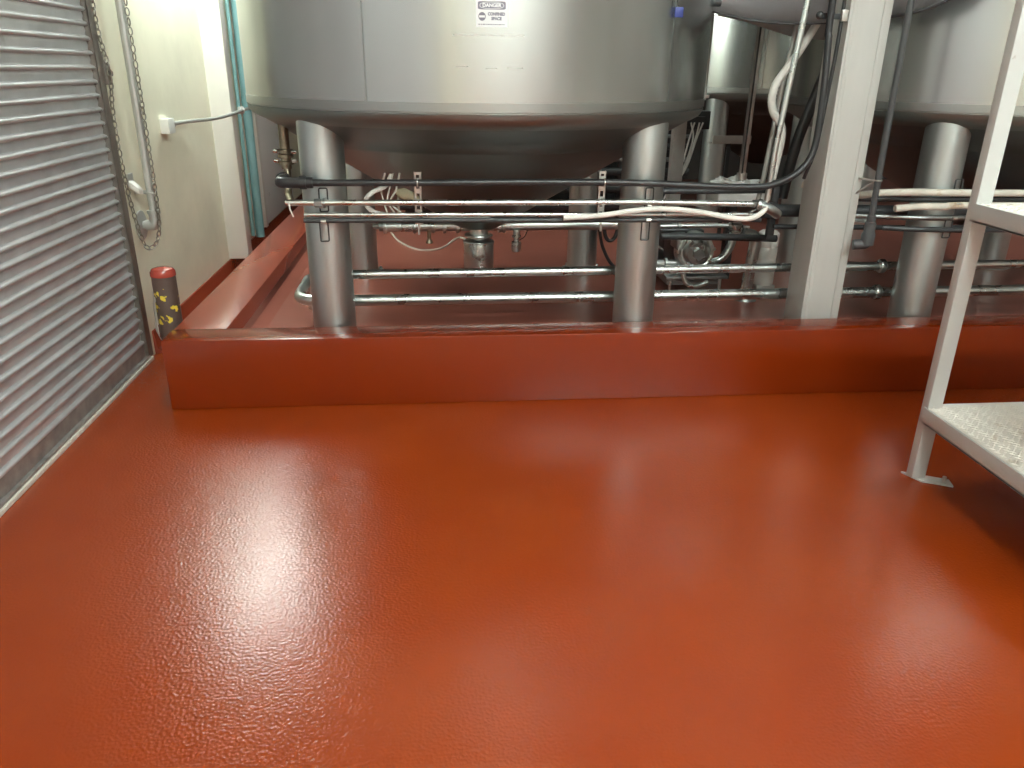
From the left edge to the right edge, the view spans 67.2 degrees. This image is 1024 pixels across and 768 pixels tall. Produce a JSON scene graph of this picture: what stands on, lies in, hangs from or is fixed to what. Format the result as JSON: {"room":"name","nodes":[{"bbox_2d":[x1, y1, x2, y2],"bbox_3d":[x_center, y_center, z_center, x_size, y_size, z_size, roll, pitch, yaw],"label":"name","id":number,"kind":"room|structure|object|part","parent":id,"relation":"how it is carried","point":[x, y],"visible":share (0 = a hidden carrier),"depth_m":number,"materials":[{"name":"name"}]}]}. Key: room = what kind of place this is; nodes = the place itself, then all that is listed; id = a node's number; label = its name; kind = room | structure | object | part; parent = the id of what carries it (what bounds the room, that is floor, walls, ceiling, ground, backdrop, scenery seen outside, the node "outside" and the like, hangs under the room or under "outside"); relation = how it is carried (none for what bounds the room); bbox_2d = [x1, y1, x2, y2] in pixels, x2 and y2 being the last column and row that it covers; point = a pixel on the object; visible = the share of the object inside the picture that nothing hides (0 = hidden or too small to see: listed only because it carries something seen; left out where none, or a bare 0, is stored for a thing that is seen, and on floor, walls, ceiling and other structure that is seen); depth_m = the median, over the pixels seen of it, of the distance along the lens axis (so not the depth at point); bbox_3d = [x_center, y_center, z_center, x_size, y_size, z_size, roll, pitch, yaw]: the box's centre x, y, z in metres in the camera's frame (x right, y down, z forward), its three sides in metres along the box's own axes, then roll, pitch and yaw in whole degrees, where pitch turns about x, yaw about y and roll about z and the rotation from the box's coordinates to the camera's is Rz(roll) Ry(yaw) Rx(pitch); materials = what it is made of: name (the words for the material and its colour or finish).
{"room":"factory tank room","nodes":[
{"label":"factory tank room","id":0,"kind":"room"},
{"bbox_2d":[92,0,301,355],"bbox_3d":[-2.076,-1.987,2.022,0.250,5.300,15.600,-1,22,-5],"label":"wall","id":1,"kind":"structure","parent":0,"point":[166,35],"depth_m":5.01,"materials":[{"name":"beige paint"}]},
{"bbox_2d":[0,0,153,516],"bbox_3d":[-1.858,-0.642,1.222,0.102,3.421,5.910,-1,22,-5],"label":"door","id":2,"kind":"structure","parent":1,"relation":"in","point":[75,333],"depth_m":3.48,"materials":[{"name":"grey paint"}]},
{"bbox_3d":[-2.113,-1.736,3.863,0.044,3.400,0.070,-1,22,-5],"label":"guide rail","id":3,"kind":"part","parent":2,"relation":"part of","materials":[{"name":"grey metal"}]},
{"bbox_2d":[90,0,160,249],"bbox_3d":[-2.051,-1.965,3.893,0.072,2.604,0.214,12,25,26],"label":"chain","id":4,"kind":"object","parent":2,"relation":"hanging from","point":[91,1],"visible":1,"depth_m":4.13,"materials":[{"name":"silver metal"}]},
{"bbox_2d":[126,173,142,193],"bbox_3d":[-2.095,-1.114,4.286,0.064,0.111,0.084,-1,22,-5],"label":"cleat","id":5,"kind":"object","parent":1,"relation":"attached to","point":[134,186],"visible":0.9,"depth_m":4.26,"materials":[{"name":"white paint"}]},
{"bbox_3d":[-2.122,-1.133,4.278,0.010,0.070,0.080,-1,22,-5],"label":"plate","id":6,"kind":"part","parent":5,"relation":"part of","materials":[{"name":"silver metal"}]},
{"bbox_2d":[114,0,160,238],"bbox_3d":[-2.049,-2.980,3.587,0.121,4.627,0.164,-1,22,-5],"label":"pipe","id":7,"kind":"object","parent":1,"relation":"attached to","point":[151,224],"visible":0.85,"depth_m":4.21,"materials":[{"name":"white plastic"}]},
{"bbox_2d":[159,106,250,133],"bbox_3d":[-2.153,-1.999,5.746,0.115,0.100,2.118,0,22,-1],"label":"outlet box","id":8,"kind":"object","parent":1,"relation":"attached to","point":[167,125],"visible":0.89,"depth_m":5.10,"materials":[{"name":"white paint"}]},
{"bbox_2d":[196,0,251,258],"bbox_3d":[-2.202,-3.432,5.357,0.165,5.155,0.140,-1,22,-5],"label":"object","id":9,"kind":"structure","parent":1,"relation":"attached to","point":[211,17],"depth_m":5.89,"materials":[{"name":"white paint"}]},
{"bbox_2d":[152,193,302,353],"bbox_3d":[-2.374,-1.400,7.392,0.060,0.140,6.095,-1,22,-5],"label":"baseboard","id":10,"kind":"structure","parent":1,"relation":"attached to","point":[207,287],"depth_m":5.88,"materials":[{"name":"brown paint"}]},
{"bbox_2d":[225,0,264,236],"bbox_3d":[-2.274,-3.729,6.075,0.113,5.132,0.214,-1,22,-5],"label":"pipe","id":11,"kind":"object","parent":1,"relation":"attached to","point":[247,116],"visible":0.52,"depth_m":6.66,"materials":[{"name":"metal"}]},
{"bbox_2d":[252,112,293,226],"bbox_3d":[-2.432,-4.062,7.268,0.050,4.840,1.700,-1,22,-5],"label":"wall panel","id":12,"kind":"object","parent":1,"relation":"attached to","point":[266,135],"visible":0.35,"depth_m":7.66,"materials":[{"name":"white paint"}]},
{"bbox_2d":[0,353,1023,767],"bbox_3d":[2.461,0.413,3.447,9.520,0.120,15.600,-1,22,-5],"label":"floor","id":13,"kind":"structure","parent":0,"point":[757,580],"depth_m":2.56,"materials":[{"name":"red paint"}]},
{"bbox_2d":[149,266,182,339],"bbox_3d":[-1.791,-0.297,4.044,0.130,0.647,0.126,-1,22,-5],"label":"bollard","id":14,"kind":"object","parent":13,"relation":"on","point":[166,299],"visible":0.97,"depth_m":3.94,"materials":[{"name":"metal"}]},
{"bbox_2d":[161,315,1023,408],"bbox_3d":[2.704,-0.178,4.258,8.865,0.365,0.190,-1,22,-5],"label":"curb","id":15,"kind":"object","parent":13,"relation":"on","point":[351,365],"depth_m":3.96,"materials":[{"name":"brown paint"}]},
{"bbox_2d":[901,0,1023,496],"bbox_3d":[2.495,-0.672,2.111,1.462,2.900,1.601,-1,22,-5],"label":"work platform","id":16,"kind":"object","parent":13,"relation":"on","point":[991,435],"visible":1,"depth_m":2.90,"materials":[{"name":"white paint"}]},
{"bbox_3d":[1.762,0.405,3.274,0.196,0.009,0.057,9,24,20],"label":"foot plate","id":17,"kind":"part","parent":16,"relation":"part of","materials":[{"name":"white paint"}]},
{"bbox_2d":[267,179,1023,327],"bbox_3d":[2.527,-1.424,7.488,8.600,0.219,6.775,-1,22,-5],"label":"floor","id":18,"kind":"structure","parent":0,"point":[539,248],"depth_m":5.33,"materials":[{"name":"red paint"}]},
{"bbox_2d":[236,0,721,326],"bbox_3d":[-0.184,-2.747,4.021,2.561,4.795,2.561,21,30,40],"label":"tank","id":19,"kind":"object","parent":18,"relation":"on","point":[367,89],"depth_m":3.50,"materials":[{"name":"grey metal"}]},
{"bbox_2d":[273,123,296,199],"bbox_3d":[-1.179,-1.180,3.967,0.119,0.488,0.226,-1,22,-5],"label":"valve","id":20,"kind":"object","parent":19,"relation":"attached to","point":[286,153],"visible":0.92,"depth_m":4.01,"materials":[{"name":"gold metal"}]},
{"bbox_2d":[318,188,329,241],"bbox_3d":[-0.911,-0.814,3.724,0.055,0.262,0.055,-1,22,-5],"label":"clamp","id":21,"kind":"object","parent":19,"relation":"attached to","point":[322,221],"visible":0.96,"depth_m":3.73,"materials":[{"name":"metal"}]},
{"bbox_3d":[-0.908,-0.887,3.711,0.047,0.117,0.007,-1,22,-5],"label":"rod","id":22,"kind":"part","parent":21,"relation":"part of","materials":[{"name":"paint"}]},
{"bbox_3d":[-0.917,-0.752,3.765,0.047,0.117,0.007,-1,22,-5],"label":"rod","id":23,"kind":"part","parent":21,"relation":"part of","materials":[{"name":"paint"}]},
{"bbox_3d":[-0.930,-0.761,3.895,0.218,1.173,0.218,-1,22,-5],"label":"leg","id":24,"kind":"part","parent":19,"relation":"part of","materials":[{"name":"metal"}]},
{"bbox_3d":[-1.073,-1.366,5.370,0.218,1.173,0.218,-1,22,-5],"label":"leg","id":25,"kind":"part","parent":19,"relation":"part of","materials":[{"name":"metal"}]},
{"bbox_2d":[396,188,419,209],"bbox_3d":[-0.546,-0.943,4.031,0.128,0.160,0.079,-1,22,-5],"label":"float","id":26,"kind":"object","parent":19,"relation":"in","point":[403,193],"visible":0.67,"depth_m":3.98,"materials":[{"name":"beige plastic"}]},
{"bbox_2d":[363,173,490,217],"bbox_3d":[-0.424,-0.950,3.906,0.648,0.214,0.156,2,22,4],"label":"hose","id":27,"kind":"object","parent":19,"relation":"attached to","point":[390,176],"visible":0.5,"depth_m":3.90,"materials":[{"name":"white plastic"}]},
{"bbox_2d":[390,232,464,250],"bbox_3d":[-0.700,-1.251,6.665,0.575,0.016,0.831,-8,24,-21],"label":"cable","id":28,"kind":"object","parent":19,"relation":"attached to","point":[394,236],"visible":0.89,"depth_m":6.41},
{"bbox_2d":[426,230,432,243],"bbox_3d":[-0.508,-0.903,4.724,0.044,0.078,0.043,-1,22,-5],"label":"tap","id":29,"kind":"object","parent":19,"relation":"on","point":[428,241],"depth_m":4.72,"materials":[{"name":"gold metal"}]},
{"bbox_2d":[275,0,836,190],"bbox_3d":[0.204,-2.913,3.027,2.660,4.197,0.218,-1,22,-5],"label":"hose","id":30,"kind":"object","parent":19,"relation":"attached to","point":[282,180],"visible":1,"depth_m":3.71,"materials":[{"name":"grey rubber"}]},
{"bbox_3d":[0.521,-1.404,5.508,0.218,1.173,0.218,-1,22,-5],"label":"leg","id":31,"kind":"part","parent":19,"relation":"part of","materials":[{"name":"metal"}]},
{"bbox_3d":[0.664,-0.798,4.034,0.218,1.173,0.218,-1,22,-5],"label":"leg","id":32,"kind":"part","parent":19,"relation":"part of","materials":[{"name":"metal"}]},
{"bbox_2d":[640,187,654,240],"bbox_3d":[0.682,-0.849,3.864,0.055,0.267,0.055,-1,22,-5],"label":"clamp","id":33,"kind":"object","parent":19,"relation":"attached to","point":[647,219],"visible":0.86,"depth_m":3.85,"materials":[{"name":"metal"}]},
{"bbox_2d":[304,212,756,216],"bbox_3d":[0.123,-0.838,3.808,2.255,0.029,0.020,-1,22,-5],"label":"conduit","id":34,"kind":"object","parent":33,"relation":"attached to","point":[399,214],"visible":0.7,"depth_m":3.78,"materials":[{"name":"metal"}]},
{"bbox_2d":[303,217,761,222],"bbox_3d":[0.130,-0.813,3.819,2.280,0.033,0.024,-1,22,-5],"label":"conduit","id":35,"kind":"object","parent":33,"relation":"attached to","point":[664,219],"visible":1,"depth_m":3.80,"materials":[{"name":"metal"}]},
{"bbox_2d":[285,0,810,218],"bbox_3d":[0.225,-1.986,3.327,2.590,2.541,0.075,-1,22,-5],"label":"pipe","id":36,"kind":"object","parent":33,"relation":"attached to","point":[759,204],"visible":0.99,"depth_m":3.74,"materials":[{"name":"metal"}]},
{"bbox_2d":[413,172,422,234],"bbox_3d":[-0.455,-0.873,3.737,0.038,0.295,0.095,-1,22,-5],"label":"hanger","id":37,"kind":"object","parent":36,"relation":"attached to","point":[414,173],"visible":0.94,"depth_m":3.74,"materials":[{"name":"metal"}]},
{"bbox_2d":[596,171,606,230],"bbox_3d":[0.447,-0.901,3.813,0.038,0.290,0.095,-1,22,-5],"label":"hanger","id":38,"kind":"object","parent":36,"relation":"attached to","point":[599,188],"visible":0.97,"depth_m":3.82,"materials":[{"name":"metal"}]},
{"bbox_2d":[563,206,767,221],"bbox_3d":[0.770,-0.844,3.819,1.039,0.082,0.037,-1,22,-5],"label":"hose","id":39,"kind":"object","parent":36,"relation":"attached to","point":[761,212],"visible":1,"depth_m":3.80,"materials":[{"name":"white plastic"}]},
{"bbox_3d":[0.676,-0.785,3.906,0.047,0.117,0.007,-1,22,-5],"label":"rod","id":40,"kind":"part","parent":33,"relation":"part of","materials":[{"name":"paint"}]},
{"bbox_3d":[0.686,-0.924,3.850,0.047,0.117,0.007,-1,22,-5],"label":"rod","id":41,"kind":"part","parent":33,"relation":"part of","materials":[{"name":"paint"}]},
{"bbox_2d":[674,0,683,17],"bbox_3d":[0.762,-1.850,3.453,0.045,0.375,0.039,-1,22,-5],"label":"tag","id":42,"kind":"object","parent":19,"relation":"hanging from","point":[678,12],"visible":1,"depth_m":3.50,"materials":[{"name":"blue plastic"}]},
{"bbox_3d":[0.998,-2.087,3.940,0.170,0.300,0.060,-1,22,-5],"label":"hose bracket","id":43,"kind":"part","parent":19,"relation":"part of","materials":[{"name":"silver metal"}]},
{"bbox_2d":[400,130,691,217],"bbox_3d":[0.322,-2.118,7.535,2.850,0.980,0.169,-1,22,-5],"label":"wall","id":44,"kind":"structure","parent":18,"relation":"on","point":[614,170],"depth_m":7.62,"materials":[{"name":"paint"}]},
{"bbox_2d":[294,274,1023,309],"bbox_3d":[1.769,-0.550,4.722,6.031,0.240,0.570,-1,22,-5],"label":"pipe","id":45,"kind":"object","parent":18,"relation":"on","point":[302,295],"visible":0.69,"depth_m":4.33,"materials":[{"name":"metal"}]},
{"bbox_3d":[-1.225,-0.562,4.689,0.051,0.221,0.086,-1,22,-5],"label":"down leg","id":46,"kind":"part","parent":45,"relation":"part of","materials":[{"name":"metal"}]},
{"bbox_2d":[659,122,686,248],"bbox_3d":[1.348,-3.496,5.533,0.170,5.070,0.160,-1,22,-5],"label":"steel post","id":47,"kind":"object","parent":18,"relation":"on","point":[678,134],"visible":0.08,"depth_m":6.18,"materials":[{"name":"silver metal"}]},
{"bbox_3d":[1.348,-3.501,5.531,0.100,5.060,0.080,-1,22,-5],"label":"post","id":48,"kind":"part","parent":47,"relation":"part of","materials":[{"name":"silver metal"}]},
{"bbox_2d":[663,111,710,198],"bbox_3d":[1.423,-1.854,6.345,0.376,0.743,0.160,-1,22,-5],"label":"cables","id":49,"kind":"object","parent":47,"relation":"attached to","point":[702,121],"visible":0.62,"depth_m":6.26,"materials":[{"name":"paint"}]},
{"bbox_2d":[353,259,1023,278],"bbox_3d":[1.860,-0.631,4.721,5.846,0.392,0.607,-1,22,-5],"label":"pipe","id":50,"kind":"object","parent":18,"relation":"on","point":[881,265],"visible":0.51,"depth_m":4.28,"materials":[{"name":"metal"}]},
{"bbox_3d":[2.407,-0.792,4.423,0.100,0.230,0.098,-1,22,-5],"label":"valve","id":51,"kind":"object","parent":50,"relation":"attached to","visible":0},
{"bbox_2d":[772,224,986,229],"bbox_3d":[2.980,-0.909,4.441,3.050,0.043,0.027,-1,22,-5],"label":"pipe","id":52,"kind":"object","parent":51,"relation":"attached to","point":[775,226],"visible":0.26,"depth_m":4.32,"materials":[{"name":"metal"}]},
{"bbox_2d":[660,222,728,227],"bbox_3d":[1.089,-0.747,4.813,0.480,0.522,0.040,-1,22,-5],"label":"tube","id":53,"kind":"object","parent":18,"relation":"on","point":[678,225],"visible":0.52,"depth_m":4.71,"materials":[{"name":"metal"}]},
{"bbox_2d":[660,228,687,231],"bbox_3d":[0.989,-0.940,4.702,0.170,0.024,0.023,-1,22,-5],"label":"pipe","id":54,"kind":"object","parent":53,"relation":"attached to","point":[661,229],"visible":0.89,"depth_m":4.69,"materials":[{"name":"paint"}]},
{"bbox_2d":[660,232,777,241],"bbox_3d":[1.269,-0.900,4.724,0.731,0.065,0.043,-1,22,-5],"label":"pipe","id":55,"kind":"object","parent":53,"relation":"attached to","point":[663,235],"visible":0.98,"depth_m":4.70,"materials":[{"name":"metal"}]},
{"bbox_2d":[657,222,740,289],"bbox_3d":[1.218,-0.947,5.461,0.579,0.403,0.877,-1,22,-5],"label":"pump","id":56,"kind":"object","parent":18,"relation":"on","point":[674,252],"visible":0.66,"depth_m":5.14,"materials":[{"name":"metal"}]},
{"bbox_2d":[594,212,657,274],"bbox_3d":[0.758,-0.923,5.104,0.461,0.428,0.054,-1,22,-5],"label":"hose","id":57,"kind":"object","parent":56,"relation":"attached to","point":[614,237],"visible":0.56,"depth_m":5.07,"materials":[{"name":"grey rubber"}]},
{"bbox_3d":[1.171,-1.089,5.679,0.210,0.210,0.360,-1,22,-5],"label":"motor","id":58,"kind":"part","parent":56,"relation":"part of","materials":[{"name":"metal"}]},
{"bbox_3d":[1.196,-0.843,5.522,0.420,0.065,0.840,-1,22,-5],"label":"frame","id":59,"kind":"part","parent":56,"relation":"part of","materials":[{"name":"metal"}]},
{"bbox_2d":[708,230,740,263],"bbox_3d":[1.418,-0.918,5.187,0.229,0.245,0.088,-1,22,-5],"label":"pipe","id":60,"kind":"object","parent":56,"relation":"attached to","point":[730,245],"depth_m":5.17,"materials":[{"name":"metal"}]},
{"bbox_2d":[728,209,755,229],"bbox_3d":[1.505,-1.096,5.100,0.197,0.149,0.131,6,23,13],"label":"valve","id":61,"kind":"object","parent":56,"relation":"on","point":[732,225],"visible":0.34,"depth_m":5.10,"materials":[{"name":"metal"}]},
{"bbox_2d":[708,136,751,232],"bbox_3d":[1.899,-1.769,6.881,0.340,0.865,0.120,-1,22,-5],"label":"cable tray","id":62,"kind":"object","parent":18,"relation":"on","point":[728,140],"visible":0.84,"depth_m":6.68,"materials":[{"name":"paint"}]},
{"bbox_2d":[706,174,764,278],"bbox_3d":[1.528,-1.100,5.409,0.379,0.732,0.313,-1,22,-5],"label":"motor","id":63,"kind":"object","parent":18,"relation":"on","point":[730,180],"visible":0.4,"depth_m":5.23,"materials":[{"name":"metal"}]},
{"bbox_2d":[736,26,764,180],"bbox_3d":[1.573,-2.477,4.779,0.077,2.400,0.068,-1,22,-5],"label":"rod","id":64,"kind":"object","parent":63,"relation":"on","point":[741,175],"visible":0.92,"depth_m":5.03,"materials":[{"name":"metal"}]},
{"bbox_2d":[735,227,760,302],"bbox_3d":[1.538,-0.772,4.955,0.180,0.470,0.148,-1,22,-5],"label":"pipe","id":65,"kind":"object","parent":18,"relation":"on","point":[754,247],"visible":0.48,"depth_m":4.92,"materials":[{"name":"metal"}]},
{"bbox_2d":[752,229,779,288],"bbox_3d":[1.727,-0.849,5.245,0.136,0.397,0.136,-1,22,-5],"label":"canister","id":66,"kind":"object","parent":18,"relation":"on","point":[768,250],"visible":0.62,"depth_m":5.19,"materials":[{"name":"white paint"}]},
{"bbox_2d":[695,14,875,223],"bbox_3d":[2.676,-4.161,7.559,2.561,4.795,2.561,10,24,22],"label":"tank","id":67,"kind":"object","parent":18,"relation":"on","point":[733,41],"visible":0.2,"depth_m":7.05,"materials":[{"name":"grey metal"}]},
{"bbox_3d":[1.931,-2.175,7.434,0.218,1.173,0.218,-1,22,-5],"label":"leg","id":68,"kind":"part","parent":67,"relation":"part of","materials":[{"name":"metal"}]},
{"bbox_3d":[3.525,-2.212,7.573,0.218,1.173,0.218,-1,22,-5],"label":"leg","id":69,"kind":"part","parent":67,"relation":"part of","materials":[{"name":"metal"}]},
{"bbox_2d":[783,0,893,318],"bbox_3d":[1.694,-2.630,3.414,0.290,5.080,0.271,-1,22,-5],"label":"steel column","id":70,"kind":"structure","parent":18,"relation":"on","point":[829,199],"depth_m":3.92,"materials":[{"name":"white paint"}]},
{"bbox_2d":[802,0,846,178],"bbox_3d":[1.554,-2.953,3.185,0.029,4.113,0.097,-14,26,-31],"label":"cable","id":71,"kind":"object","parent":70,"relation":"attached to","point":[844,1],"visible":0.54,"depth_m":3.72,"materials":[{"name":"grey rubber"}]},
{"bbox_2d":[816,10,848,21],"bbox_3d":[1.510,-1.741,3.638,0.158,0.050,0.048,-1,22,-5],"label":"bracket","id":72,"kind":"object","parent":70,"relation":"attached to","point":[843,16],"visible":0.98,"depth_m":3.63,"materials":[{"name":"paint"}]},
{"bbox_3d":[1.450,-1.737,3.627,0.035,0.036,0.036,-1,22,-5],"label":"knob","id":73,"kind":"part","parent":72,"relation":"part of","materials":[{"name":"paint"}]},
{"bbox_2d":[852,0,914,249],"bbox_3d":[1.831,-2.803,3.146,0.105,4.535,0.127,-1,22,-5],"label":"conduit","id":74,"kind":"object","parent":70,"relation":"attached to","point":[868,235],"visible":1,"depth_m":3.77,"materials":[{"name":"grey plastic"}]},
{"bbox_2d":[852,239,869,249],"bbox_3d":[1.806,-0.729,3.967,0.094,0.075,0.051,4,22,7],"label":"outlet","id":75,"kind":"object","parent":74,"relation":"attached to","point":[856,243],"depth_m":3.95,"materials":[{"name":"grey plastic"}]},
{"bbox_3d":[1.795,-1.000,3.909,0.009,0.078,0.092,-17,28,-37],"label":"clamp rod","id":76,"kind":"part","parent":74,"relation":"part of","materials":[{"name":"metal"}]},
{"bbox_2d":[776,0,1023,316],"bbox_3d":[3.012,-2.823,4.299,2.623,4.795,2.623,-1,22,-5],"label":"tank","id":77,"kind":"object","parent":18,"relation":"on","point":[954,52],"visible":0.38,"depth_m":3.96,"materials":[{"name":"grey metal"}]},
{"bbox_2d":[756,25,798,199],"bbox_3d":[1.622,-2.222,4.077,0.396,2.544,0.044,-6,23,-17],"label":"pipe","id":78,"kind":"object","parent":77,"relation":"attached to","point":[795,30],"visible":0.61,"depth_m":4.33,"materials":[{"name":"silver metal"}]},
{"bbox_2d":[663,188,765,193],"bbox_3d":[1.131,-1.113,4.428,0.804,0.040,0.035,-1,22,-5],"label":"pipe","id":79,"kind":"object","parent":78,"relation":"attached to","point":[665,190],"visible":0.52,"depth_m":4.41,"materials":[{"name":"paint"}]},
{"bbox_3d":[2.104,-1.441,5.647,0.218,1.173,0.218,-1,22,-5],"label":"leg","id":80,"kind":"part","parent":77,"relation":"part of","materials":[{"name":"metal"}]},
{"bbox_2d":[779,68,820,198],"bbox_3d":[1.691,-1.857,4.167,0.280,1.685,0.080,-1,22,-5],"label":"hose","id":81,"kind":"object","parent":77,"relation":"attached to","point":[807,115],"visible":0.55,"depth_m":4.34,"materials":[{"name":"grey rubber"}]},
{"bbox_2d":[713,0,949,39],"bbox_3d":[1.682,-2.192,3.851,1.403,0.863,0.580,14,26,29],"label":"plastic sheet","id":82,"kind":"object","parent":77,"relation":"attached to","point":[780,16],"visible":0.7,"depth_m":3.99,"materials":[{"name":"white plastic"}]},
{"bbox_2d":[759,202,966,218],"bbox_3d":[2.946,-1.003,4.432,3.115,0.095,0.090,-1,22,-5],"label":"pipe","id":83,"kind":"object","parent":77,"relation":"attached to","point":[788,210],"visible":0.23,"depth_m":4.31,"materials":[{"name":"metal"}]},
{"bbox_2d":[764,180,779,239],"bbox_3d":[1.475,-0.981,4.354,0.050,0.330,0.047,-1,22,-5],"label":"post","id":84,"kind":"object","parent":83,"relation":"attached to","point":[769,232],"visible":0.71,"depth_m":4.36,"materials":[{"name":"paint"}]},
{"bbox_2d":[764,24,820,198],"bbox_3d":[1.558,-1.672,4.127,0.346,1.406,0.069,1,22,0],"label":"hose","id":85,"kind":"object","parent":84,"relation":"attached to","point":[809,35],"visible":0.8,"depth_m":4.14,"materials":[{"name":"white plastic"}]},
{"bbox_3d":[2.247,-0.836,4.172,0.218,1.173,0.218,-1,22,-5],"label":"leg","id":86,"kind":"part","parent":77,"relation":"part of","materials":[{"name":"metal"}]},
{"bbox_2d":[941,179,963,237],"bbox_3d":[2.296,-0.906,3.997,0.055,0.307,0.055,-1,22,-5],"label":"clamp","id":87,"kind":"object","parent":77,"relation":"attached to","point":[957,203],"visible":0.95,"depth_m":3.99,"materials":[{"name":"metal"}]},
{"bbox_2d":[855,213,965,220],"bbox_3d":[2.625,-0.877,4.068,1.622,0.038,0.136,1,22,0],"label":"pipe","id":88,"kind":"object","parent":87,"relation":"attached to","point":[858,215],"visible":0.73,"depth_m":4.02,"materials":[{"name":"metal"}]},
{"bbox_2d":[801,181,1023,198],"bbox_3d":[2.396,-0.988,4.002,1.673,0.066,0.315,3,22,6],"label":"pipe","id":89,"kind":"object","parent":87,"relation":"attached to","point":[883,192],"visible":0.63,"depth_m":3.93,"materials":[{"name":"white plastic"}]},
{"bbox_2d":[858,196,1023,201],"bbox_3d":[2.623,-0.963,4.035,1.629,0.043,0.116,0,22,-1],"label":"pipe","id":90,"kind":"object","parent":87,"relation":"attached to","point":[882,198],"visible":0.71,"depth_m":4.00,"materials":[{"name":"paint"}]},
{"bbox_2d":[882,225,1004,232],"bbox_3d":[2.699,-0.820,4.082,1.478,0.034,0.090,0,22,-2],"label":"pipe","id":91,"kind":"object","parent":87,"relation":"attached to","point":[884,227],"visible":0.68,"depth_m":4.04,"materials":[{"name":"metal"}]},
{"bbox_3d":[2.289,-0.824,4.047,0.047,0.117,0.007,-1,22,-5],"label":"rod","id":92,"kind":"part","parent":87,"relation":"part of","materials":[{"name":"paint"}]},
{"bbox_3d":[2.300,-1.000,3.976,0.047,0.117,0.007,-1,22,-5],"label":"rod","id":93,"kind":"part","parent":87,"relation":"part of","materials":[{"name":"paint"}]},
{"bbox_2d":[893,202,1023,211],"bbox_3d":[2.604,-0.923,4.013,1.272,0.053,0.046,-1,22,-5],"label":"pipe","id":94,"kind":"object","parent":87,"relation":"attached to","point":[949,205],"visible":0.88,"depth_m":3.96,"materials":[{"name":"white plastic"}]},
{"bbox_3d":[3.718,-1.479,5.787,0.218,1.173,0.218,-1,22,-5],"label":"leg","id":95,"kind":"part","parent":77,"relation":"part of","materials":[{"name":"metal"}]},
{"bbox_2d":[683,129,885,178],"bbox_3d":[1.810,-5.083,9.702,9.470,5.300,0.200,-1,22,-5],"label":"wall","id":96,"kind":"structure","parent":0,"point":[753,170],"depth_m":10.57,"materials":[{"name":"paint"}]},
{"bbox_2d":[175,206,306,328],"bbox_3d":[-1.882,-1.384,7.072,0.265,0.364,6.785,-1,22,-5],"label":"curb","id":97,"kind":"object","parent":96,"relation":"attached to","point":[234,301],"depth_m":4.79,"materials":[{"name":"brown paint"}]},
{"bbox_2d":[243,243,308,327],"bbox_3d":[-1.705,-1.451,7.067,0.100,0.055,6.755,-1,22,-5],"label":"trim","id":98,"kind":"structure","parent":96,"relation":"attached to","point":[262,317],"depth_m":4.98,"materials":[{"name":"red paint"}]},
{"bbox_3d":[2.621,-4.619,1.397,9.720,0.150,16.000,-1,22,-5],"label":"ceiling","id":99,"kind":"structure","parent":0,"visible":0},
{"bbox_2d":[704,13,714,99],"bbox_3d":[1.242,-3.597,4.179,0.060,3.860,0.040,-1,22,-5],"label":"conduit","id":100,"kind":"object","parent":99,"relation":"attached to","point":[713,14],"visible":0.48,"depth_m":4.80,"materials":[{"name":"metal"}]}
]}

